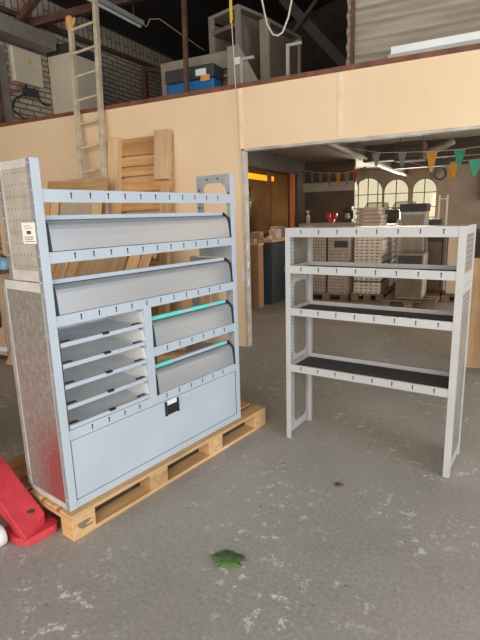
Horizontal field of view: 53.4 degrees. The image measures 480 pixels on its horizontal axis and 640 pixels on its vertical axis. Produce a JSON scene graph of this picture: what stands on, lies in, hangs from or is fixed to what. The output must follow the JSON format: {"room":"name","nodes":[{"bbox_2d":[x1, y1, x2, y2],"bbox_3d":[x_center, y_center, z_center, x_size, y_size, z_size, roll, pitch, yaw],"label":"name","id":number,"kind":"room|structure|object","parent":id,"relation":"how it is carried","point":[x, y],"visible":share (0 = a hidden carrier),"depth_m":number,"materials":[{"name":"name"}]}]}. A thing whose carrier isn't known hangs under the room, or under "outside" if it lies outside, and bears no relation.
{"room":"warehouse","nodes":[
{"label":"warehouse","id":0,"kind":"room"},
{"bbox_2d":[14,0,40,22],"bbox_3d":[-2.749,-4.683,6.713,1.200,0.822,0.090,3,13,22],"label":"steel beam","id":1,"kind":"structure","parent":0,"point":[27,9],"depth_m":6.87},
{"bbox_2d":[0,5,160,67],"bbox_3d":[-2.447,-4.932,8.683,0.070,0.190,5.102,5,14,26],"label":"steel beam","id":2,"kind":"structure","parent":0,"point":[3,9],"depth_m":8.21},
{"bbox_2d":[0,12,161,255],"bbox_3d":[-3.551,-2.253,7.176,0.150,4.550,16.200,5,14,26],"label":"wall","id":3,"kind":"structure","parent":0,"point":[121,77],"depth_m":8.81,"materials":[{"name":"white paint"}]},
{"bbox_2d":[0,45,12,121],"bbox_3d":[-3.452,-3.314,6.981,0.050,1.300,0.180,5,14,26],"label":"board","id":4,"kind":"object","parent":3,"relation":"attached to","point":[4,80],"visible":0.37,"depth_m":6.97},
{"bbox_2d":[7,45,43,88],"bbox_3d":[-3.245,-3.834,7.253,0.104,0.490,0.550,5,14,26],"label":"wall box","id":5,"kind":"object","parent":3,"relation":"attached to","point":[25,65],"visible":1,"depth_m":7.19,"materials":[{"name":"beige metal"}]},
{"bbox_2d":[12,85,28,118],"bbox_3d":[-3.273,-3.332,7.294,0.075,0.517,0.512,5,14,26],"label":"cable","id":6,"kind":"object","parent":5,"relation":"hanging from","point":[21,95],"visible":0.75,"depth_m":7.19,"materials":[{"name":"grey plastic"}]},
{"bbox_2d":[0,13,55,53],"bbox_3d":[-3.365,-4.116,6.704,0.320,0.220,1.700,5,14,26],"label":"duct","id":7,"kind":"object","parent":3,"relation":"attached to","point":[13,31],"visible":1,"depth_m":6.96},
{"bbox_2d":[22,87,38,99],"bbox_3d":[-3.230,-3.488,7.378,0.070,0.140,0.260,5,14,26],"label":"junction box","id":8,"kind":"object","parent":3,"relation":"attached to","point":[31,93],"visible":0.98,"depth_m":7.34,"materials":[{"name":"grey plastic"}]},
{"bbox_2d":[0,0,173,66],"bbox_3d":[-3.619,-4.655,6.652,0.155,0.370,16.200,5,14,26],"label":"trim","id":9,"kind":"structure","parent":3,"relation":"on","point":[108,38],"depth_m":8.70,"materials":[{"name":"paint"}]},
{"bbox_2d":[26,0,143,27],"bbox_3d":[-1.286,-4.942,7.189,3.892,0.936,0.110,-2,12,-1],"label":"steel beam","id":10,"kind":"structure","parent":0,"point":[85,9],"depth_m":7.17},
{"bbox_2d":[146,66,160,72],"bbox_3d":[-1.320,-4.858,9.325,1.097,0.080,0.080,-6,13,-19],"label":"steel beam","id":11,"kind":"structure","parent":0,"point":[148,69],"depth_m":9.17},
{"bbox_2d":[48,0,334,60],"bbox_3d":[1.103,-5.004,3.323,12.100,1.500,17.800,5,14,26],"label":"roof","id":12,"kind":"structure","parent":0,"point":[157,36],"depth_m":9.27,"materials":[{"name":"metal"}]},
{"bbox_2d":[87,0,144,27],"bbox_3d":[-1.944,-4.978,7.033,0.120,0.797,1.500,5,14,26],"label":"lamp","id":13,"kind":"object","parent":12,"relation":"hanging from","point":[110,7],"visible":1,"depth_m":7.26,"materials":[{"name":"metal"}]},
{"bbox_2d":[144,18,204,50],"bbox_3d":[-1.129,-5.059,8.430,0.048,0.215,1.711,6,15,32],"label":"cable","id":14,"kind":"object","parent":13,"relation":"hanging from","point":[154,18],"visible":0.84,"depth_m":8.24,"materials":[{"name":"beige plastic"}]},
{"bbox_2d":[261,0,292,36],"bbox_3d":[0.329,-4.178,4.261,0.618,2.990,0.018,5,14,26],"label":"cable loop","id":15,"kind":"object","parent":12,"relation":"hanging from","point":[269,28],"visible":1,"depth_m":4.57,"materials":[{"name":"beige"}]},
{"bbox_2d":[229,0,244,233],"bbox_3d":[-0.060,-3.148,4.829,0.097,4.500,0.032,1,13,11],"label":"hanging cord","id":16,"kind":"object","parent":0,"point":[230,1],"visible":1,"depth_m":4.99,"materials":[{"name":"beige plastic"}]},
{"bbox_2d":[0,280,479,639],"bbox_3d":[1.175,0.627,4.252,11.600,0.100,18.200,5,14,26],"label":"floor","id":17,"kind":"structure","parent":0,"point":[391,552],"depth_m":2.32,"materials":[{"name":"concrete"}]},
{"bbox_2d":[0,270,35,359],"bbox_3d":[-2.891,-0.111,5.597,1.080,1.000,0.580,5,14,26],"label":"base cabinet","id":18,"kind":"object","parent":17,"relation":"on","point":[5,349],"visible":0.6,"depth_m":5.20,"materials":[{"name":"brown wood"}]},
{"bbox_2d":[0,255,8,269],"bbox_3d":[-2.573,-0.627,5.209,0.110,0.155,0.108,5,14,26],"label":"bottle","id":19,"kind":"object","parent":18,"relation":"on","point":[4,265],"visible":0.93,"depth_m":5.17,"materials":[{"name":"blue plastic"}]},
{"bbox_2d":[0,455,58,546],"bbox_3d":[-1.647,0.449,2.327,1.266,1.226,0.789,8,15,37],"label":"truck","id":20,"kind":"object","parent":17,"relation":"on","point":[28,524],"visible":1,"depth_m":2.33,"materials":[{"name":"red metal"}]},
{"bbox_2d":[43,177,107,214],"bbox_3d":[-2.014,-0.661,5.672,0.980,1.960,0.464,5,14,26],"label":"pallet","id":21,"kind":"object","parent":17,"relation":"on","point":[101,183],"visible":0.11,"depth_m":5.62,"materials":[{"name":"brown wood"}]},
{"bbox_2d":[6,253,157,365],"bbox_3d":[-1.687,-0.182,5.035,1.480,1.299,0.851,5,14,26],"label":"pallet","id":22,"kind":"object","parent":17,"relation":"on","point":[86,267],"visible":0.08,"depth_m":5.10,"materials":[{"name":"brown wood"}]},
{"bbox_2d":[68,0,108,213],"bbox_3d":[-1.771,-1.909,5.785,0.406,4.345,1.235,-4,13,-12],"label":"ladder","id":23,"kind":"object","parent":17,"relation":"on","point":[95,8],"visible":0.53,"depth_m":5.78,"materials":[{"name":"wood"}]},
{"bbox_2d":[65,15,75,30],"bbox_3d":[-2.100,-3.693,5.935,0.149,0.170,0.105,5,14,26],"label":"glove","id":24,"kind":"object","parent":23,"relation":"on","point":[69,20],"visible":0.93,"depth_m":5.90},
{"bbox_2d":[6,401,265,541],"bbox_3d":[-0.618,0.805,3.124,0.801,0.134,1.602,8,15,37],"label":"pallet","id":25,"kind":"object","parent":17,"relation":"on","point":[77,523],"visible":0.41,"depth_m":2.67,"materials":[{"name":"brown wood"}]},
{"bbox_2d":[0,157,240,511],"bbox_3d":[-0.574,-0.014,2.744,0.387,1.626,1.339,8,15,37],"label":"shelving unit","id":26,"kind":"object","parent":25,"relation":"on","point":[94,418],"visible":1,"depth_m":2.46,"materials":[{"name":"grey metal"}]},
{"bbox_2d":[57,311,144,348],"bbox_3d":[-0.792,0.019,2.437,0.422,0.097,0.556,5,14,26],"label":"tray","id":27,"kind":"object","parent":26,"relation":"on","point":[74,332],"depth_m":2.47,"materials":[{"name":"grey metal"}]},
{"bbox_2d":[60,329,145,369],"bbox_3d":[-0.789,0.117,2.458,0.422,0.097,0.556,5,14,26],"label":"tray","id":28,"kind":"object","parent":26,"relation":"on","point":[72,354],"depth_m":2.45,"materials":[{"name":"grey metal"}]},
{"bbox_2d":[62,347,146,390],"bbox_3d":[-0.786,0.215,2.480,0.422,0.097,0.556,5,14,26],"label":"tray","id":29,"kind":"object","parent":26,"relation":"on","point":[85,371],"depth_m":2.46,"materials":[{"name":"grey metal"}]},
{"bbox_2d":[65,365,148,410],"bbox_3d":[-0.783,0.312,2.501,0.422,0.097,0.556,5,14,26],"label":"tray","id":30,"kind":"object","parent":26,"relation":"on","point":[87,391],"depth_m":2.47,"materials":[{"name":"grey metal"}]},
{"bbox_2d":[67,382,149,430],"bbox_3d":[-0.780,0.410,2.522,0.422,0.097,0.556,5,14,26],"label":"tray","id":31,"kind":"object","parent":26,"relation":"on","point":[85,414],"depth_m":2.48,"materials":[{"name":"grey metal"}]},
{"bbox_2d":[108,129,172,315],"bbox_3d":[-1.214,-0.945,5.704,0.860,2.476,0.458,5,14,26],"label":"pallet","id":32,"kind":"object","parent":17,"relation":"on","point":[160,144],"visible":0.45,"depth_m":5.65,"materials":[{"name":"orange wood"}]},
{"bbox_2d":[157,351,190,361],"bbox_3d":[-0.578,0.395,5.082,0.594,0.090,0.110,-3,12,-5],"label":"plank","id":33,"kind":"object","parent":17,"relation":"on","point":[164,356],"visible":0.24,"depth_m":5.01,"materials":[{"name":"brown wood"}]},
{"bbox_2d":[176,298,191,350],"bbox_3d":[-0.617,-0.140,5.546,0.161,0.903,0.480,4,13,24],"label":"plank","id":34,"kind":"object","parent":17,"relation":"on","point":[186,303],"visible":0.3,"depth_m":5.54,"materials":[{"name":"brown wood"}]},
{"bbox_2d":[193,294,211,350],"bbox_3d":[-0.397,-0.141,5.449,0.101,0.930,0.448,5,14,29],"label":"plank","id":35,"kind":"object","parent":17,"relation":"on","point":[207,298],"visible":0.19,"depth_m":5.45,"materials":[{"name":"brown wood"}]},
{"bbox_2d":[212,550,247,568],"bbox_3d":[-0.046,1.065,2.126,0.138,0.012,0.142,-10,15,-35],"label":"leaf","id":36,"kind":"object","parent":17,"relation":"on","point":[225,559],"visible":1,"depth_m":2.13,"materials":[{"name":"green plant"}]},
{"bbox_2d":[248,186,251,231],"bbox_3d":[-0.707,-1.434,8.798,0.500,2.100,3.250,5,14,26],"label":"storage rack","id":37,"kind":"object","parent":17,"relation":"on","point":[248,186],"visible":0.09,"depth_m":9.94,"materials":[{"name":"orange metal"}]},
{"bbox_2d":[250,243,263,307],"bbox_3d":[0.207,-0.747,7.968,0.350,1.060,0.210,5,14,26],"label":"base cabinet","id":38,"kind":"object","parent":17,"relation":"on","point":[256,249],"visible":0.49,"depth_m":7.87,"materials":[{"name":"brown wood"}]},
{"bbox_2d":[263,241,285,304],"bbox_3d":[0.689,-0.916,8.679,0.372,1.060,1.250,5,14,26],"label":"base cabinet","id":39,"kind":"object","parent":17,"relation":"on","point":[273,252],"visible":0.4,"depth_m":8.17,"materials":[{"name":"metal"}]},
{"bbox_2d":[257,238,284,242],"bbox_3d":[0.646,-1.452,8.554,0.470,0.038,1.450,5,14,26],"label":"countertop","id":40,"kind":"structure","parent":39,"relation":"on","point":[264,239],"depth_m":7.94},
{"bbox_2d":[250,232,262,239],"bbox_3d":[0.286,-1.421,8.063,0.170,0.131,0.162,5,14,26],"label":"carton","id":41,"kind":"object","parent":40,"relation":"on","point":[253,235],"visible":0.81,"depth_m":8.00,"materials":[{"name":"cardboard"}]},
{"bbox_2d":[269,229,280,238],"bbox_3d":[0.604,-1.480,8.219,0.150,0.161,0.202,5,14,26],"label":"carton","id":42,"kind":"object","parent":40,"relation":"on","point":[277,231],"visible":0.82,"depth_m":8.14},
{"bbox_2d":[270,226,285,236],"bbox_3d":[0.699,-1.611,8.714,0.220,0.201,0.242,5,14,26],"label":"carton","id":43,"kind":"object","parent":40,"relation":"on","point":[282,228],"visible":0.53,"depth_m":8.61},
{"bbox_2d":[290,174,294,227],"bbox_3d":[1.048,-1.726,9.507,0.080,2.270,0.080,5,14,26],"label":"post","id":44,"kind":"object","parent":17,"relation":"on","point":[292,176],"visible":0.44,"depth_m":9.34,"materials":[{"name":"orange paint"}]},
{"bbox_2d":[299,222,355,274],"bbox_3d":[1.862,-1.356,9.695,1.200,1.220,0.610,5,14,26],"label":"workbench","id":45,"kind":"object","parent":17,"relation":"on","point":[324,224],"visible":0.11,"depth_m":9.34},
{"bbox_2d":[326,213,337,222],"bbox_3d":[1.775,-1.997,9.338,0.210,0.190,0.250,5,14,26],"label":"vice","id":46,"kind":"object","parent":45,"relation":"on","point":[328,215],"visible":1,"depth_m":9.37,"materials":[{"name":"red metal"}]},
{"bbox_2d":[342,206,353,222],"bbox_3d":[2.107,-2.062,9.332,0.200,0.300,0.235,5,14,26],"label":"coffee machine","id":47,"kind":"object","parent":45,"relation":"on","point":[348,212],"visible":0.91,"depth_m":9.27,"materials":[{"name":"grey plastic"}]},
{"bbox_2d":[313,291,353,301],"bbox_3d":[1.716,-0.496,8.798,0.760,0.130,0.950,5,14,26],"label":"pallet","id":48,"kind":"object","parent":17,"relation":"on","point":[325,296],"visible":0.4,"depth_m":8.38,"materials":[{"name":"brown wood"}]},
{"bbox_2d":[313,237,354,293],"bbox_3d":[1.715,-1.020,8.645,0.700,0.960,0.804,5,14,26],"label":"stack","id":49,"kind":"object","parent":48,"relation":"on","point":[324,249],"visible":0.54,"depth_m":8.29,"materials":[{"name":"cardboard"}]},
{"bbox_2d":[351,282,395,301],"bbox_3d":[2.580,-0.563,8.991,0.560,0.130,1.750,5,14,26],"label":"pallet","id":50,"kind":"object","parent":17,"relation":"on","point":[354,296],"visible":0.39,"depth_m":8.27,"materials":[{"name":"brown wood"}]},
{"bbox_2d":[354,278,395,293],"bbox_3d":[2.554,-0.730,8.936,0.460,0.222,1.620,5,14,26],"label":"stack","id":51,"kind":"object","parent":50,"relation":"on","point":[369,287],"visible":0.54,"depth_m":8.26,"materials":[{"name":"grey plastic"}]},
{"bbox_2d":[354,223,398,280],"bbox_3d":[2.545,-1.288,8.811,0.475,0.920,1.620,5,14,26],"label":"stack","id":52,"kind":"object","parent":51,"relation":"on","point":[367,249],"visible":0.52,"depth_m":8.15,"materials":[{"name":"cardboard"}]},
{"bbox_2d":[355,222,386,225],"bbox_3d":[2.286,-1.666,8.293,0.420,0.055,0.602,5,14,26],"label":"flat box","id":53,"kind":"object","parent":52,"relation":"on","point":[363,223],"visible":0.88,"depth_m":8.07,"materials":[{"name":"cardboard"}]},
{"bbox_2d":[356,218,386,222],"bbox_3d":[2.288,-1.728,8.280,0.408,0.055,0.602,4,14,26],"label":"flat box","id":54,"kind":"object","parent":53,"relation":"on","point":[373,219],"visible":0.92,"depth_m":8.06,"materials":[{"name":"cardboard"}]},
{"bbox_2d":[357,215,386,218],"bbox_3d":[2.293,-1.788,8.261,0.396,0.055,0.602,5,14,26],"label":"flat box","id":55,"kind":"object","parent":54,"relation":"on","point":[358,216],"visible":0.98,"depth_m":8.02,"materials":[{"name":"cardboard"}]},
{"bbox_2d":[356,211,384,214],"bbox_3d":[2.263,-1.853,8.264,0.384,0.055,0.602,4,14,26],"label":"flat box","id":56,"kind":"object","parent":55,"relation":"on","point":[364,212],"visible":1,"depth_m":8.01,"materials":[{"name":"cardboard"}]},
{"bbox_2d":[356,207,385,210],"bbox_3d":[2.268,-1.913,8.245,0.372,0.055,0.602,5,14,26],"label":"flat box","id":57,"kind":"object","parent":56,"relation":"on","point":[369,208],"visible":0.96,"depth_m":8.00,"materials":[{"name":"cardboard"}]},
{"bbox_2d":[285,224,476,477],"bbox_3d":[0.835,0.131,3.006,1.043,1.418,0.352,6,15,33],"label":"shelving unit","id":58,"kind":"object","parent":17,"relation":"on","point":[301,363],"visible":1,"depth_m":2.92,"materials":[{"name":"white"}]},
{"bbox_2d":[384,209,400,223],"bbox_3d":[3.632,-1.826,11.314,0.450,1.550,0.510,5,14,26],"label":"machine","id":59,"kind":"object","parent":17,"relation":"on","point":[393,215],"visible":0.2,"depth_m":11.01,"materials":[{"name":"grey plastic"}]},
{"bbox_2d":[381,288,442,309],"bbox_3d":[2.959,-0.384,8.118,0.800,0.130,1.500,5,14,26],"label":"pallet","id":60,"kind":"object","parent":17,"relation":"on","point":[434,298],"visible":0.67,"depth_m":7.62,"materials":[{"name":"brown wood"}]},
{"bbox_2d":[395,251,427,299],"bbox_3d":[2.812,-0.747,7.805,0.404,0.720,0.630,5,14,26],"label":"box","id":61,"kind":"object","parent":60,"relation":"on","point":[406,288],"visible":0.73,"depth_m":7.55,"materials":[{"name":"cardboard"}]},
{"bbox_2d":[399,203,430,251],"bbox_3d":[3.038,-1.268,8.360,0.430,1.490,0.590,5,14,26],"label":"drawer unit","id":62,"kind":"object","parent":61,"relation":"on","point":[411,214],"visible":0.34,"depth_m":8.04,"materials":[{"name":"grey metal"}]},
{"bbox_2d":[400,203,430,211],"bbox_3d":[3.019,-1.932,8.215,0.430,0.130,0.590,5,14,26],"label":"lid","id":63,"kind":"object","parent":62,"relation":"attached to","point":[420,207],"depth_m":7.96,"materials":[{"name":"grey plastic"}]},
{"bbox_2d":[426,218,445,292],"bbox_3d":[3.618,-1.194,8.882,0.340,1.350,0.510,5,14,26],"label":"cabinet","id":64,"kind":"object","parent":17,"relation":"on","point":[436,246],"visible":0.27,"depth_m":8.64,"materials":[{"name":"grey metal"}]},
{"bbox_2d":[437,195,448,224],"bbox_3d":[3.858,-1.484,9.173,0.170,1.780,0.030,5,14,26],"label":"stand","id":65,"kind":"object","parent":17,"relation":"on","point":[445,220],"visible":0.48,"depth_m":9.02,"materials":[{"name":"white metal"}]},
{"bbox_2d":[441,291,454,302],"bbox_3d":[3.817,-0.389,8.052,0.750,0.120,0.600,5,14,26],"label":"pallet","id":66,"kind":"object","parent":17,"relation":"on","point":[444,298],"visible":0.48,"depth_m":7.93,"materials":[{"name":"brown wood"}]},
{"bbox_2d":[444,228,479,294],"bbox_3d":[3.735,-0.967,7.896,0.620,1.080,0.510,5,14,26],"label":"base cabinet","id":67,"kind":"object","parent":66,"relation":"on","point":[452,242],"visible":0.3,"depth_m":7.76,"materials":[{"name":"brown wood"}]},
{"bbox_2d":[466,258,479,367],"bbox_3d":[2.367,-0.053,4.513,0.400,1.050,0.110,5,14,26],"label":"board","id":68,"kind":"object","parent":17,"relation":"on","point":[473,347],"visible":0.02,"depth_m":4.57,"materials":[{"name":"brown wood"}]},
{"bbox_2d":[0,49,479,346],"bbox_3d":[1.556,-0.949,4.597,11.450,2.810,0.090,5,14,26],"label":"wall","id":69,"kind":"structure","parent":0,"point":[443,91],"depth_m":5.07,"materials":[{"name":"paint"}]},
{"bbox_2d":[73,72,342,150],"bbox_3d":[0.464,-1.023,5.090,5.690,2.808,0.006,5,14,26],"label":"trim","id":70,"kind":"structure","parent":69,"relation":"attached to","point":[340,76],"depth_m":4.63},
{"bbox_2d":[0,43,479,126],"bbox_3d":[1.515,-2.343,4.293,11.450,0.045,0.112,5,14,26],"label":"trim","id":71,"kind":"structure","parent":69,"relation":"on","point":[476,46],"depth_m":4.81,"materials":[{"name":"wood"}]},
{"bbox_2d":[388,31,479,57],"bbox_3d":[2.328,-2.342,3.843,2.200,0.100,0.060,5,14,28],"label":"lamp","id":72,"kind":"object","parent":71,"relation":"on","point":[472,37],"visible":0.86,"depth_m":4.14,"materials":[{"name":"white plastic"}]},
{"bbox_2d":[242,243,248,285],"bbox_3d":[0.061,-0.627,5.410,0.087,0.480,0.027,-4,12,-9],"label":"trim","id":73,"kind":"structure","parent":69,"relation":"attached to","point":[243,269],"depth_m":5.42,"materials":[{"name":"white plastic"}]},
{"bbox_2d":[242,125,479,346],"bbox_3d":[1.196,-0.683,4.850,2.520,2.205,0.122,5,14,26],"label":"trim","id":74,"kind":"structure","parent":69,"relation":"attached to","point":[245,151],"depth_m":5.14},
{"bbox_2d":[409,158,479,180],"bbox_3d":[2.683,-1.976,5.902,0.827,0.528,3.464,-3,12,-5],"label":"bunting","id":75,"kind":"object","parent":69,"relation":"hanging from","point":[474,163],"visible":0.85,"depth_m":5.55,"materials":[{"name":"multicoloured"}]},
{"bbox_2d":[248,169,287,233],"bbox_3d":[-0.654,-1.600,8.496,1.640,2.550,4.960,5,14,26],"label":"wall","id":76,"kind":"structure","parent":0,"point":[259,207],"depth_m":10.14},
{"bbox_2d":[248,173,273,180],"bbox_3d":[0.188,-2.630,8.718,0.100,0.090,2.000,5,14,26],"label":"strip","id":77,"kind":"object","parent":76,"relation":"attached to","point":[250,175],"visible":0.33,"depth_m":8.95,"materials":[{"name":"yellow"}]},
{"bbox_2d":[263,175,289,237],"bbox_3d":[0.046,-1.509,7.983,0.080,2.550,4.660,5,14,26],"label":"wall","id":78,"kind":"structure","parent":0,"point":[288,177],"depth_m":9.77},
{"bbox_2d":[263,172,271,236],"bbox_3d":[0.036,-1.920,7.898,0.060,1.150,4.350,5,14,26],"label":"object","id":79,"kind":"structure","parent":78,"relation":"in","point":[269,189],"depth_m":8.85,"materials":[{"name":"wood"}]},
{"bbox_2d":[248,151,301,175],"bbox_3d":[0.117,-2.612,7.702,0.220,0.280,4.640,5,14,26],"label":"beam","id":80,"kind":"structure","parent":78,"relation":"attached to","point":[264,161],"depth_m":8.42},
{"bbox_2d":[292,0,318,32],"bbox_3d":[0.866,-4.096,6.474,0.732,0.732,0.050,5,14,26],"label":"steel beam","id":81,"kind":"structure","parent":0,"point":[313,4],"depth_m":6.44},
{"bbox_2d":[279,0,346,65],"bbox_3d":[1.050,-3.947,6.586,1.043,1.134,0.130,5,14,26],"label":"steel beam","id":82,"kind":"structure","parent":0,"point":[296,12],"depth_m":6.52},
{"bbox_2d":[286,0,347,72],"bbox_3d":[4.148,-5.226,9.112,11.450,3.700,0.100,5,14,26],"label":"wall","id":83,"kind":"structure","parent":0,"point":[330,19],"depth_m":10.07,"materials":[{"name":"black"}]},
{"bbox_2d":[295,159,355,226],"bbox_3d":[1.763,-1.993,9.977,1.140,2.550,0.550,5,14,26],"label":"wall","id":84,"kind":"structure","parent":0,"point":[318,204],"depth_m":9.97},
{"bbox_2d":[303,181,356,192],"bbox_3d":[1.846,-2.759,9.888,1.100,0.180,0.120,5,14,26],"label":"trim","id":85,"kind":"structure","parent":84,"relation":"attached to","point":[307,187],"depth_m":9.84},
{"bbox_2d":[265,130,479,170],"bbox_3d":[3.356,-2.965,7.884,11.450,0.150,8.064,5,14,26],"label":"ceiling","id":86,"kind":"structure","parent":0,"point":[309,154],"depth_m":8.12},
{"bbox_2d":[0,81,5,122],"bbox_3d":[-3.431,-3.725,6.633,0.070,2.250,0.070,5,14,26],"label":"steel post","id":87,"kind":"object","parent":86,"relation":"on","point":[2,114],"visible":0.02,"depth_m":6.78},
{"bbox_2d":[47,42,96,113],"bbox_3d":[-2.685,-3.653,7.920,0.476,1.480,0.680,5,14,26],"label":"boiler","id":88,"kind":"object","parent":86,"relation":"on","point":[58,60],"visible":0.35,"depth_m":7.63,"materials":[{"name":"beige metal"}]},
{"bbox_2d":[47,42,94,61],"bbox_3d":[-2.707,-4.312,7.778,0.470,0.130,0.680,5,14,26],"label":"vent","id":89,"kind":"object","parent":88,"relation":"attached to","point":[62,49],"depth_m":7.55,"materials":[{"name":"plastic"}]},
{"bbox_2d":[141,65,148,98],"bbox_3d":[-1.813,-4.047,9.309,0.090,1.650,0.090,5,14,26],"label":"steel post","id":90,"kind":"object","parent":86,"relation":"on","point":[144,74],"visible":0.44,"depth_m":9.16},
{"bbox_2d":[181,0,188,91],"bbox_3d":[-0.669,-4.000,5.646,0.120,3.051,0.050,5,14,26],"label":"steel post","id":91,"kind":"object","parent":86,"relation":"on","point":[183,2],"visible":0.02,"depth_m":5.78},
{"bbox_2d":[165,63,222,94],"bbox_3d":[-0.591,-2.902,6.214,0.730,0.660,0.266,5,14,26],"label":"storage bin","id":92,"kind":"object","parent":86,"relation":"on","point":[210,75],"visible":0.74,"depth_m":6.04,"materials":[{"name":"blue plastic"}]},
{"bbox_2d":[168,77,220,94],"bbox_3d":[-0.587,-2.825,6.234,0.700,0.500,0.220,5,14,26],"label":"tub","id":93,"kind":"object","parent":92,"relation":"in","point":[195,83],"depth_m":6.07,"materials":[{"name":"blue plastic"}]},
{"bbox_2d":[161,51,227,95],"bbox_3d":[-0.518,-3.043,6.383,1.200,0.860,0.090,5,14,26],"label":"shelving unit","id":94,"kind":"object","parent":86,"relation":"on","point":[219,58],"visible":0.19,"depth_m":6.25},
{"bbox_2d":[208,4,266,79],"bbox_3d":[-0.014,-3.363,6.514,0.560,1.400,0.550,10,17,43],"label":"shelving unit","id":95,"kind":"object","parent":86,"relation":"on","point":[245,23],"visible":0.45,"depth_m":6.29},
{"bbox_2d":[227,45,257,84],"bbox_3d":[0.070,-2.938,5.870,0.480,0.840,0.036,5,14,26],"label":"metal bracket","id":96,"kind":"object","parent":86,"relation":"on","point":[249,75],"visible":0.48,"depth_m":5.86,"materials":[{"name":"grey metal"}]},
{"bbox_2d":[240,55,253,82],"bbox_3d":[0.088,-2.697,5.440,0.170,0.550,0.035,5,14,26],"label":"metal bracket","id":97,"kind":"object","parent":86,"relation":"on","point":[242,59],"visible":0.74,"depth_m":5.42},
{"bbox_2d":[259,18,301,79],"bbox_3d":[0.559,-3.236,6.372,0.130,1.180,0.850,7,15,35],"label":"shelving unit","id":98,"kind":"object","parent":86,"relation":"on","point":[272,48],"visible":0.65,"depth_m":6.15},
{"bbox_2d":[286,41,301,74],"bbox_3d":[0.605,-2.740,5.335,0.180,0.650,0.035,5,14,26],"label":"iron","id":99,"kind":"object","parent":86,"relation":"on","point":[288,45],"visible":0.71,"depth_m":5.31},
{"bbox_2d":[350,0,354,64],"bbox_3d":[1.099,-3.943,4.561,0.035,3.300,0.035,5,14,26],"label":"steel post","id":100,"kind":"object","parent":86,"relation":"on","point":[352,32],"visible":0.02,"depth_m":4.78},
{"bbox_2d":[394,135,455,162],"bbox_3d":[2.572,-2.421,6.639,0.776,0.380,0.356,5,14,26],"label":"heater","id":101,"kind":"object","parent":86,"relation":"hanging from","point":[413,148],"visible":0.88,"depth_m":6.56,"materials":[{"name":"grey metal"}]},
{"bbox_2d":[398,144,419,160],"bbox_3d":[2.328,-2.311,6.590,0.280,0.200,0.006,5,14,26],"label":"grille","id":102,"kind":"object","parent":101,"relation":"attached to","point":[413,150],"depth_m":6.58,"materials":[{"name":"brown plastic"}]},
{"bbox_2d":[356,167,437,214],"bbox_3d":[2.542,-2.693,13.090,5.400,2.550,0.150,5,14,26],"label":"wall","id":103,"kind":"structure","parent":0,"point":[383,177],"depth_m":12.04,"materials":[{"name":"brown paint"}]},
{"bbox_2d":[322,142,407,175],"bbox_3d":[2.326,-2.885,8.449,0.140,0.190,8.040,5,14,26],"label":"trim","id":104,"kind":"structure","parent":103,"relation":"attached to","point":[356,145],"depth_m":7.41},
{"bbox_2d":[300,166,366,185],"bbox_3d":[1.664,-2.656,8.835,0.082,0.372,1.571,-12,16,-39],"label":"bunting","id":105,"kind":"object","parent":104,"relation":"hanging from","point":[362,170],"visible":1,"depth_m":8.66,"materials":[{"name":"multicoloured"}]},
{"bbox_2d":[328,144,408,176],"bbox_3d":[2.500,-2.821,8.627,0.040,0.040,7.400,5,14,26],"label":"fluorescent light","id":106,"kind":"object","parent":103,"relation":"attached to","point":[341,148],"depth_m":7.22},
{"bbox_2d":[355,178,381,215],"bbox_3d":[3.361,-3.152,12.549,0.790,1.160,0.041,5,14,26],"label":"window","id":107,"kind":"structure","parent":103,"relation":"in","point":[377,194],"depth_m":12.48,"materials":[{"name":"black metal"}]},
{"bbox_2d":[383,179,408,214],"bbox_3d":[3.996,-3.067,12.240,0.650,1.090,0.041,5,14,26],"label":"window","id":108,"kind":"structure","parent":103,"relation":"in","point":[396,193],"depth_m":12.22,"materials":[{"name":"black metal"}]},
{"bbox_2d":[412,178,436,207],"bbox_3d":[4.604,-3.009,11.940,0.610,1.070,0.041,5,14,26],"label":"window","id":109,"kind":"structure","parent":103,"relation":"in","point":[424,192],"depth_m":11.88,"materials":[{"name":"black metal"}]},
{"bbox_2d":[346,0,479,64],"bbox_3d":[3.930,-3.341,3.303,6.400,2.504,0.050,5,14,26],"label":"wall","id":110,"kind":"structure","parent":0,"point":[380,25],"depth_m":4.62,"materials":[{"name":"metal"}]},
{"bbox_2d":[337,146,479,171],"bbox_3d":[2.386,-1.864,5.214,3.144,0.438,0.124,9,16,39],"label":"bunting","id":111,"kind":"object","parent":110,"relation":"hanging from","point":[459,153],"visible":0.9,"depth_m":5.38,"materials":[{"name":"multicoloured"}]},
{"bbox_2d":[363,136,479,169],"bbox_3d":[5.020,-2.431,6.150,6.860,0.250,5.400,5,14,26],"label":"trim","id":112,"kind":"structure","parent":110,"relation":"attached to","point":[443,158],"depth_m":7.60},
{"bbox_2d":[435,165,479,264],"bbox_3d":[7.191,-2.079,9.650,6.050,2.550,0.100,5,14,26],"label":"wall","id":113,"kind":"structure","parent":0,"point":[463,190],"depth_m":10.62,"materials":[{"name":"grey paint"}]},
{"bbox_2d":[434,167,446,179],"bbox_3d":[4.476,-3.278,10.698,0.290,0.290,0.035,5,14,26],"label":"wall clock","id":114,"kind":"object","parent":113,"relation":"attached to","point":[440,173],"visible":0.91,"depth_m":10.69,"materials":[{"name":"grey plastic"}]},
{"label":"outside","id":115,"kind":"structure","parent":0,"visible":0},
{"bbox_3d":[18.743,-7.550,36.374,50.000,0.220,56.800,5,14,26],"label":"ground","id":116,"kind":"structure","parent":115,"visible":0},
{"bbox_2d":[360,202,388,218],"bbox_3d":[10.404,-8.197,36.398,1.800,1.495,4.000,5,14,26],"label":"car","id":117,"kind":"object","parent":116,"relation":"on","point":[372,204],"visible":0.06,"depth_m":35.69,"materials":[{"name":"grey paint"}]},
{"bbox_2d":[392,201,415,208],"bbox_3d":[12.414,-8.180,36.052,1.800,1.495,4.000,5,14,26],"label":"car","id":118,"kind":"object","parent":116,"relation":"on","point":[401,202],"visible":0.07,"depth_m":35.39,"materials":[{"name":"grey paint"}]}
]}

